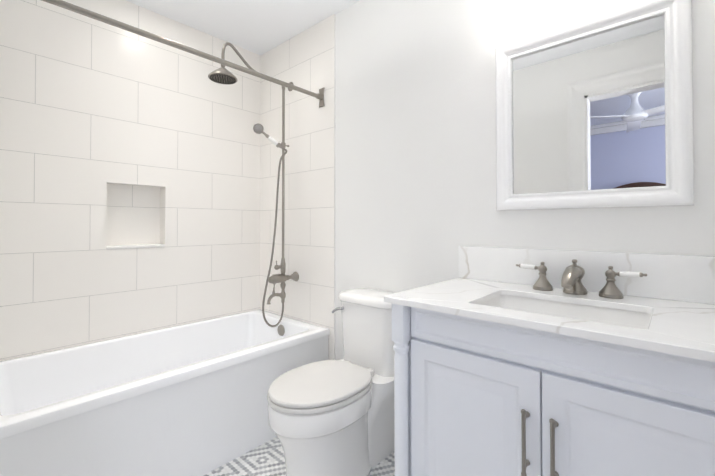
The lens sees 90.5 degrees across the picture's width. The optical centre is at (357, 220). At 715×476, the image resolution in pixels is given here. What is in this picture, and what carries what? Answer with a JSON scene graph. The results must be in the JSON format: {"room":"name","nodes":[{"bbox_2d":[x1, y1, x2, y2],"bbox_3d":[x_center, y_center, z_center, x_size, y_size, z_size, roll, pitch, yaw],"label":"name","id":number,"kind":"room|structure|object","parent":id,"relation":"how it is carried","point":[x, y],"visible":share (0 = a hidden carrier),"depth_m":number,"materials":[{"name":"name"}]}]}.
{"room":"bathroom","nodes":[
{"label":"bathroom","id":0,"kind":"room"},
{"bbox_2d":[0,0,260,360],"bbox_3d":[-1.359,-0.059,2.143,0.150,2.440,1.730,-1,-1,42],"label":"tiled wall","id":1,"kind":"structure","parent":0,"point":[110,135],"depth_m":2.03,"materials":[{"name":"tile"}]},
{"bbox_2d":[106,244,164,248],"bbox_3d":[-1.331,0.152,2.122,0.093,0.016,0.306,-1,-1,42],"label":"sill","id":2,"kind":"structure","parent":1,"relation":"attached to","point":[133,246],"depth_m":2.08,"materials":[{"name":"white stone"}]},
{"bbox_2d":[126,0,359,54],"bbox_3d":[-0.271,-1.315,1.236,3.000,0.050,1.810,-1,-1,42],"label":"ceiling","id":3,"kind":"structure","parent":0,"point":[260,27],"depth_m":2.22,"materials":[{"name":"white paint"}]},
{"bbox_2d":[203,437,394,475],"bbox_3d":[-0.271,1.175,1.206,3.000,0.050,1.810,-1,-1,42],"label":"floor","id":4,"kind":"structure","parent":0,"point":[267,458],"depth_m":1.68,"materials":[{"name":"tile"}]},
{"bbox_2d":[0,309,329,475],"bbox_3d":[-0.963,0.908,1.878,0.773,0.499,1.514,-1,-1,42],"label":"bathtub","id":5,"kind":"object","parent":4,"relation":"on","point":[189,399],"visible":0.94,"depth_m":1.66,"materials":[{"name":"ceramic"}]},
{"bbox_2d":[267,288,394,475],"bbox_3d":[-0.087,0.762,1.634,0.396,0.785,0.707,-1,-1,42],"label":"toilet","id":6,"kind":"object","parent":4,"relation":"on","point":[330,417],"visible":0.9,"depth_m":1.54,"materials":[{"name":"white ceramic"}]},
{"bbox_2d":[384,246,714,475],"bbox_3d":[0.631,0.628,1.095,0.940,1.040,0.580,-1,-1,42],"label":"bathroom vanity","id":7,"kind":"object","parent":4,"relation":"on","point":[523,362],"visible":1,"depth_m":1.01,"materials":[{"name":"white paint"}]},
{"bbox_2d":[335,0,714,359],"bbox_3d":[0.299,-0.063,1.858,3.000,2.440,0.100,-1,-1,42],"label":"wall","id":8,"kind":"structure","parent":0,"point":[415,143],"depth_m":1.70,"materials":[{"name":"white paint"}]},
{"bbox_2d":[260,14,335,359],"bbox_3d":[-0.441,-0.055,2.448,0.810,2.439,0.010,-1,-1,42],"label":"wall tile","id":9,"kind":"structure","parent":8,"relation":"attached to","point":[305,59],"depth_m":2.38,"materials":[{"name":"white tile"}]},
{"bbox_2d":[42,0,324,107],"bbox_3d":[-0.752,-0.790,1.667,0.048,0.116,1.579,-1,-1,42],"label":"curtain rod","id":10,"kind":"object","parent":9,"relation":"attached to","point":[110,21],"visible":1,"depth_m":1.58,"materials":[{"name":"silver metal"}]},
{"bbox_2d":[208,42,298,326],"bbox_3d":[-0.634,-0.178,2.210,0.153,1.714,0.612,-1,-1,37],"label":"shower","id":11,"kind":"object","parent":9,"relation":"attached to","point":[222,75],"visible":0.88,"depth_m":2.29,"materials":[{"name":"silver metal"}]},
{"bbox_2d":[496,0,693,210],"bbox_3d":[0.818,-0.393,1.309,0.610,0.694,0.028,-1,-1,42],"label":"mirror","id":12,"kind":"object","parent":8,"relation":"attached to","point":[595,111],"visible":1,"depth_m":1.27,"materials":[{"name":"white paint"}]}
]}

